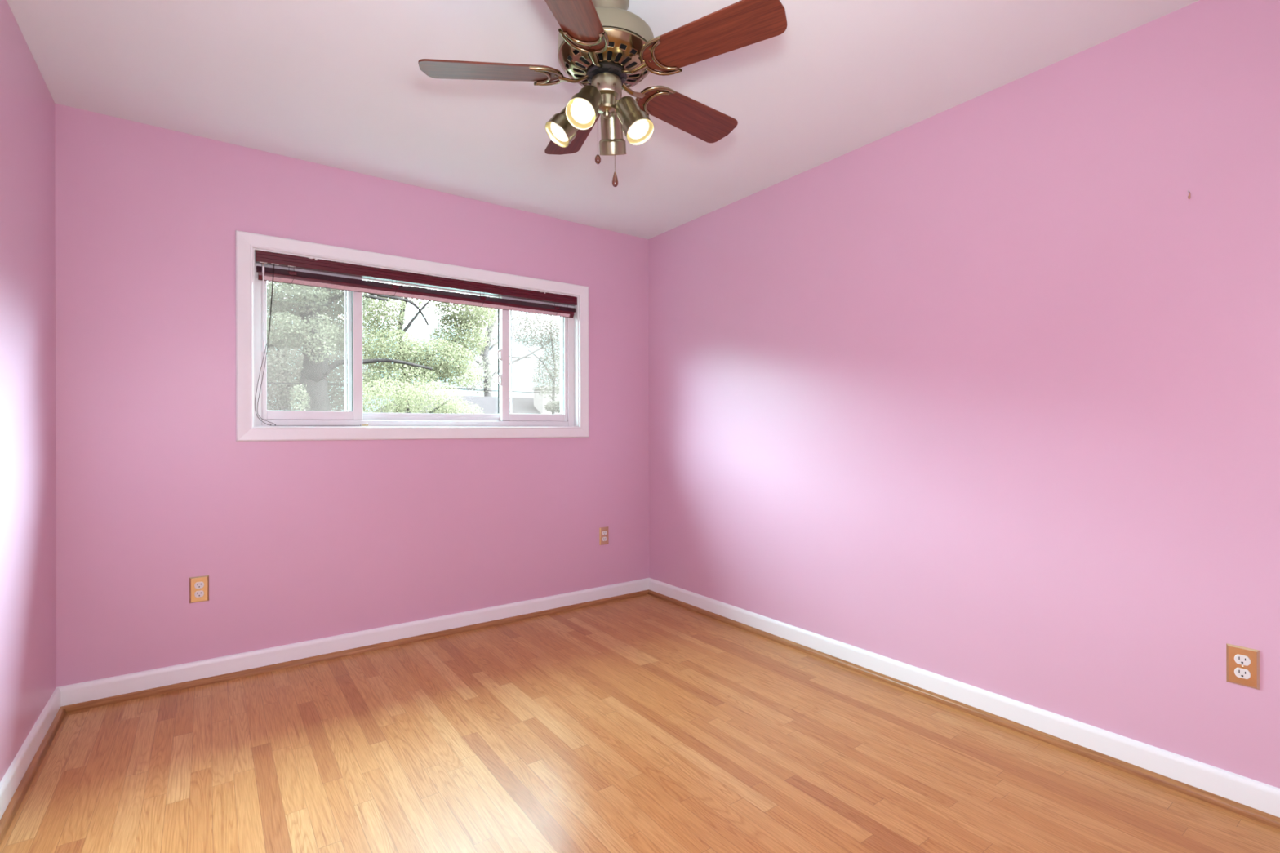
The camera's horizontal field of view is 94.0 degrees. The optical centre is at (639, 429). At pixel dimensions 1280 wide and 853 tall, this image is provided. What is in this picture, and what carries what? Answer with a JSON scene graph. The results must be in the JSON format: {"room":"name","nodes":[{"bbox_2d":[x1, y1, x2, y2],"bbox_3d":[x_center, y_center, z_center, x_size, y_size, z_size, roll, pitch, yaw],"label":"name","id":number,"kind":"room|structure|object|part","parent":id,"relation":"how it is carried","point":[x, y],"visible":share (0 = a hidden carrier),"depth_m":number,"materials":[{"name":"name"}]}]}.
{"room":"empty bedroom","nodes":[
{"label":"empty bedroom","id":0,"kind":"room"},
{"bbox_2d":[0,0,56,782],"bbox_3d":[-1.366,-0.088,0.874,0.200,2.440,3.600,0,0,-36],"label":"wall","id":1,"kind":"structure","parent":0,"point":[28,491],"depth_m":2.00,"materials":[{"name":"pink paint"}]},
{"bbox_2d":[0,687,66,844],"bbox_3d":[-1.268,1.081,0.942,0.033,0.102,3.600,0,0,-36],"label":"baseboard","id":2,"kind":"structure","parent":1,"relation":"attached to","point":[17,780],"depth_m":1.94,"materials":[{"name":"white paint"}]},
{"bbox_2d":[54,103,648,687],"bbox_3d":[-1.198,-0.088,3.340,3.362,2.440,0.200,0,0,-36],"label":"wall","id":3,"kind":"structure","parent":0,"point":[295,541],"depth_m":2.80,"materials":[{"name":"pink paint"}]},
{"bbox_2d":[189,575,208,603],"bbox_3d":[-1.961,0.714,2.657,0.070,0.114,0.009,0,0,-36],"label":"wall outlet","id":4,"kind":"object","parent":3,"relation":"attached to","point":[198,585],"visible":1,"depth_m":2.65,"materials":[{"name":"orange wood"}]},
{"bbox_2d":[194,590,204,597],"bbox_3d":[-1.960,0.733,2.655,0.034,0.028,0.003,0,0,-36],"label":"receptacle","id":5,"kind":"object","parent":4,"relation":"attached to","point":[197,593],"depth_m":2.65,"materials":[{"name":"white plastic"}]},
{"bbox_2d":[194,582,204,588],"bbox_3d":[-1.960,0.694,2.655,0.034,0.028,0.003,0,0,-36],"label":"receptacle","id":6,"kind":"object","parent":4,"relation":"attached to","point":[197,584],"depth_m":2.65,"materials":[{"name":"white plastic"}]},
{"bbox_2d":[57,577,648,713],"bbox_3d":[-1.127,1.081,3.245,2.962,0.102,0.033,0,0,-36],"label":"baseboard","id":7,"kind":"structure","parent":3,"relation":"attached to","point":[75,697],"depth_m":2.92,"materials":[{"name":"white paint"}]},
{"bbox_2d":[235,230,588,441],"bbox_3d":[-1.148,-0.429,3.363,1.875,0.966,0.218,0,0,-36],"label":"window","id":8,"kind":"structure","parent":3,"relation":"in","point":[573,422],"depth_m":3.11,"materials":[{"name":"white paint"}]},
{"bbox_3d":[-1.823,-0.427,2.753,0.067,0.966,0.020,0,0,-36],"label":"casing","id":9,"kind":"part","parent":8,"relation":"part of","materials":[{"name":"white paint"}]},
{"bbox_3d":[-1.636,-0.427,2.994,0.446,0.760,0.036,0,0,-36],"label":"sash","id":10,"kind":"part","parent":8,"relation":"part of","materials":[{"name":"white plastic"}]},
{"bbox_3d":[-1.089,0.021,3.283,1.875,0.067,0.020,0,0,-36],"label":"casing","id":11,"kind":"part","parent":8,"relation":"part of","materials":[{"name":"white paint"}]},
{"bbox_3d":[-1.092,-0.879,3.283,1.875,0.067,0.020,0,0,-36],"label":"casing","id":12,"kind":"part","parent":8,"relation":"part of","materials":[{"name":"white paint"}]},
{"bbox_2d":[254,250,577,426],"bbox_3d":[-1.105,-0.428,3.300,1.726,0.822,0.056,0,0,-36],"label":"mini blind","id":13,"kind":"object","parent":8,"relation":"attached to","point":[264,273],"visible":1,"depth_m":3.15,"materials":[{"name":"red"}]},
{"bbox_3d":[-1.770,-0.565,2.806,0.011,0.406,0.011,0,0,-36],"label":"rod","id":14,"kind":"part","parent":13,"relation":"part of","materials":[{"name":"white plastic"}]},
{"bbox_3d":[-1.611,-0.400,2.915,0.455,0.769,0.020,0,0,-36],"label":"lift cord","id":15,"kind":"part","parent":13,"relation":"part of","materials":[{"name":"white fabric"}]},
{"bbox_3d":[-1.111,-0.724,3.305,1.690,0.036,0.028,0,0,-36],"label":"rail","id":16,"kind":"part","parent":13,"relation":"part of","materials":[{"name":"red wood"}]},
{"bbox_2d":[362,278,499,417],"bbox_3d":[-1.164,-0.428,3.376,0.768,0.762,0.018,0,0,-36],"label":"window pane","id":17,"kind":"object","parent":8,"relation":"attached to","point":[364,414],"depth_m":3.38,"materials":[{"name":"clear glass"}]},
{"bbox_3d":[-0.654,-0.429,3.704,0.443,0.760,0.036,0,0,-36],"label":"sash","id":18,"kind":"part","parent":8,"relation":"part of","materials":[{"name":"white plastic"}]},
{"bbox_3d":[-0.358,-0.431,3.812,0.067,0.966,0.020,0,0,-36],"label":"casing","id":19,"kind":"part","parent":8,"relation":"part of","materials":[{"name":"white paint"}]},
{"bbox_2d":[599,526,608,545],"bbox_3d":[-0.233,0.699,3.907,0.070,0.114,0.009,0,0,-36],"label":"wall outlet","id":20,"kind":"object","parent":3,"relation":"attached to","point":[603,531],"visible":1,"depth_m":3.90,"materials":[{"name":"orange wood"}]},
{"bbox_2d":[6,0,1199,239],"bbox_3d":[-0.088,-1.371,1.800,3.362,0.120,4.000,0,0,-36],"label":"ceiling","id":21,"kind":"structure","parent":0,"point":[341,84],"depth_m":2.24,"materials":[{"name":"paint"}]},
{"bbox_2d":[417,0,786,186],"bbox_3d":[-0.082,-1.014,1.840,1.039,0.593,1.060,0,0,-36],"label":"ceiling fan","id":22,"kind":"object","parent":21,"relation":"hanging from","point":[604,46],"visible":1,"depth_m":1.74,"materials":[{"name":"brown wood"}]},
{"bbox_3d":[-0.446,-1.070,1.787,0.416,0.006,0.139,0,12,-4],"label":"blade","id":23,"kind":"part","parent":22,"relation":"part of","materials":[{"name":"brown wood"}]},
{"bbox_3d":[-0.234,-0.897,1.788,0.066,0.059,0.069,0,0,-36],"label":"bulb","id":24,"kind":"part","parent":22,"relation":"part of","materials":[{"name":"beige glass"}]},
{"bbox_3d":[-0.222,-0.923,1.799,0.131,0.142,0.090,0,0,-36],"label":"lamp shade","id":25,"kind":"part","parent":22,"relation":"part of","materials":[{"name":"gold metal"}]},
{"bbox_3d":[-0.233,-1.071,2.132,0.139,0.006,0.416,-13,5,-22],"label":"blade","id":26,"kind":"part","parent":22,"relation":"part of","materials":[{"name":"brown wood"}]},
{"bbox_3d":[-0.183,-1.071,1.478,0.139,0.006,0.416,12,3,13],"label":"blade","id":27,"kind":"part","parent":22,"relation":"part of","materials":[{"name":"brown wood"}]},
{"bbox_3d":[-0.163,-0.906,1.697,0.067,0.061,0.065,0,0,18],"label":"bulb","id":28,"kind":"part","parent":22,"relation":"part of","materials":[{"name":"beige glass"}]},
{"bbox_3d":[-0.156,-0.930,1.714,0.087,0.141,0.134,0,0,20],"label":"lamp shade","id":29,"kind":"part","parent":22,"relation":"part of","materials":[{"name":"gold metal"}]},
{"bbox_3d":[-0.122,-0.917,1.768,0.006,0.221,0.013,0,0,25],"label":"pull chain","id":30,"kind":"part","parent":22,"relation":"part of","materials":[{"name":"brown metal"}]},
{"bbox_3d":[-0.102,-1.098,1.813,0.294,0.046,0.294,0,0,-36],"label":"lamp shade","id":31,"kind":"part","parent":22,"relation":"part of","materials":[{"name":"gold metal"}]},
{"bbox_3d":[-0.090,-0.942,1.913,0.087,0.144,0.120,0,0,7],"label":"lamp shade","id":32,"kind":"part","parent":22,"relation":"part of","materials":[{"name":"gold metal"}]},
{"bbox_3d":[-0.077,-0.893,1.772,0.006,0.269,0.013,0,0,-30],"label":"pull chain","id":33,"kind":"part","parent":22,"relation":"part of","materials":[{"name":"brown metal"}]},
{"bbox_3d":[-0.015,-0.921,1.774,0.090,0.144,0.125,0,0,-36],"label":"lamp shade","id":34,"kind":"part","parent":22,"relation":"part of","materials":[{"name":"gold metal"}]},
{"bbox_3d":[-0.008,-0.892,1.763,0.069,0.055,0.068,0,0,-36],"label":"bulb","id":35,"kind":"part","parent":22,"relation":"part of","materials":[{"name":"beige glass"}]},
{"bbox_3d":[0.161,-1.072,2.037,0.416,0.006,0.139,0,-12,-40],"label":"blade","id":36,"kind":"part","parent":22,"relation":"part of","materials":[{"name":"brown wood"}]},
{"bbox_3d":[0.192,-1.072,1.633,0.416,0.006,0.139,0,-12,32],"label":"blade","id":37,"kind":"part","parent":22,"relation":"part of","materials":[{"name":"brown wood"}]},
{"bbox_2d":[0,594,1279,852],"bbox_3d":[-0.081,1.189,1.800,3.362,0.120,4.000,0,0,-36],"label":"floor","id":38,"kind":"structure","parent":0,"point":[647,723],"depth_m":2.01,"materials":[{"name":"brown wood"}]},
{"bbox_2d":[648,0,1279,788],"bbox_3d":[1.196,-0.094,2.727,0.200,2.440,3.600,0,0,-36],"label":"wall","id":39,"kind":"structure","parent":0,"point":[976,392],"depth_m":2.21,"materials":[{"name":"pink paint"}]},
{"bbox_2d":[648,577,1279,829],"bbox_3d":[1.105,1.075,2.658,0.033,0.102,3.600,0,0,-36],"label":"baseboard","id":40,"kind":"structure","parent":39,"relation":"attached to","point":[1260,802],"depth_m":2.21,"materials":[{"name":"white paint"}]},
{"bbox_2d":[1226,643,1259,689],"bbox_3d":[1.772,0.698,1.756,0.009,0.114,0.070,0,0,-36],"label":"wall outlet","id":41,"kind":"object","parent":39,"relation":"attached to","point":[1242,664],"visible":1,"depth_m":1.75,"materials":[{"name":"orange wood"}]},
{"bbox_2d":[1234,667,1250,679],"bbox_3d":[1.770,0.718,1.754,0.003,0.028,0.034,0,0,-36],"label":"receptacle","id":42,"kind":"object","parent":41,"relation":"attached to","point":[1239,673],"depth_m":1.75,"materials":[{"name":"white plastic"}]},
{"bbox_2d":[1234,654,1250,666],"bbox_3d":[1.770,0.679,1.754,0.003,0.028,0.034,0,0,-36],"label":"receptacle","id":43,"kind":"object","parent":41,"relation":"attached to","point":[1239,660],"depth_m":1.75,"materials":[{"name":"white plastic"}]},
{"label":"outside","id":44,"kind":"structure","parent":0,"visible":0},
{"bbox_3d":[-20.556,3.934,32.649,80.000,0.300,69.600,0,0,-36],"label":"ground","id":45,"kind":"structure","parent":44,"visible":0},
{"bbox_2d":[266,280,382,411],"bbox_3d":[-8.360,0.004,13.534,4.899,7.508,4.724,0,0,-40],"label":"tree","id":46,"kind":"object","parent":45,"relation":"on","point":[281,371],"visible":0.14,"depth_m":12.87,"materials":[{"name":"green plant"}]},
{"bbox_2d":[266,280,432,411],"bbox_3d":[-4.819,-1.569,9.034,3.031,10.641,5.317,0,0,31],"label":"broadleaf tree","id":47,"kind":"object","parent":45,"relation":"on","point":[312,304],"visible":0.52,"depth_m":8.07,"materials":[{"name":"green plant"}]},
{"bbox_2d":[346,377,484,413],"bbox_3d":[-3.874,1.436,10.307,1.478,4.607,2.261,0,0,44],"label":"leafy shrub","id":48,"kind":"object","parent":45,"relation":"on","point":[410,406],"visible":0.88,"depth_m":10.11,"materials":[{"name":"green plant"}]},
{"bbox_2d":[362,285,497,413],"bbox_3d":[-3.936,-2.906,14.051,3.261,13.296,6.993,0,0,41],"label":"maple tree","id":49,"kind":"object","parent":45,"relation":"on","point":[405,352],"visible":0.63,"depth_m":12.25,"materials":[{"name":"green plant"}]},
{"bbox_2d":[374,386,562,413],"bbox_3d":[-5.260,1.157,20.022,11.021,5.173,9.200,0,0,-36],"label":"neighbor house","id":50,"kind":"structure","parent":45,"relation":"on","point":[535,405],"depth_m":19.89,"materials":[{"name":"grey"}]},
{"bbox_2d":[453,293,541,396],"bbox_3d":[-6.605,-1.364,26.337,3.808,10.245,3.640,0,0,6],"label":"forked tree","id":51,"kind":"object","parent":45,"relation":"on","point":[486,363],"visible":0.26,"depth_m":26.18,"materials":[{"name":"green plant"}]},
{"bbox_2d":[509,311,562,413],"bbox_3d":[-2.450,0.408,14.274,1.393,6.656,1.866,0,0,-36],"label":"tree","id":52,"kind":"object","parent":45,"relation":"on","point":[555,405],"visible":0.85,"depth_m":14.17,"materials":[{"name":"green plant"}]},
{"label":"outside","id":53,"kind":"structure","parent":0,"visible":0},
{"bbox_2d":[266,382,475,389],"bbox_3d":[-4.812,-0.772,10.600,3.873,0.052,0.018,0,0,-36],"label":"overhead cable","id":54,"kind":"object","parent":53,"point":[267,382],"visible":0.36,"depth_m":10.32,"materials":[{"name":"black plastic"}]},
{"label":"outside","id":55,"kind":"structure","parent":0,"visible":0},
{"bbox_2d":[444,388,562,393],"bbox_3d":[-3.962,-1.181,18.497,4.935,0.059,0.026,0,0,-36],"label":"overhead cable","id":56,"kind":"object","parent":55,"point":[445,388],"visible":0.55,"depth_m":18.04,"materials":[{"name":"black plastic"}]}
]}

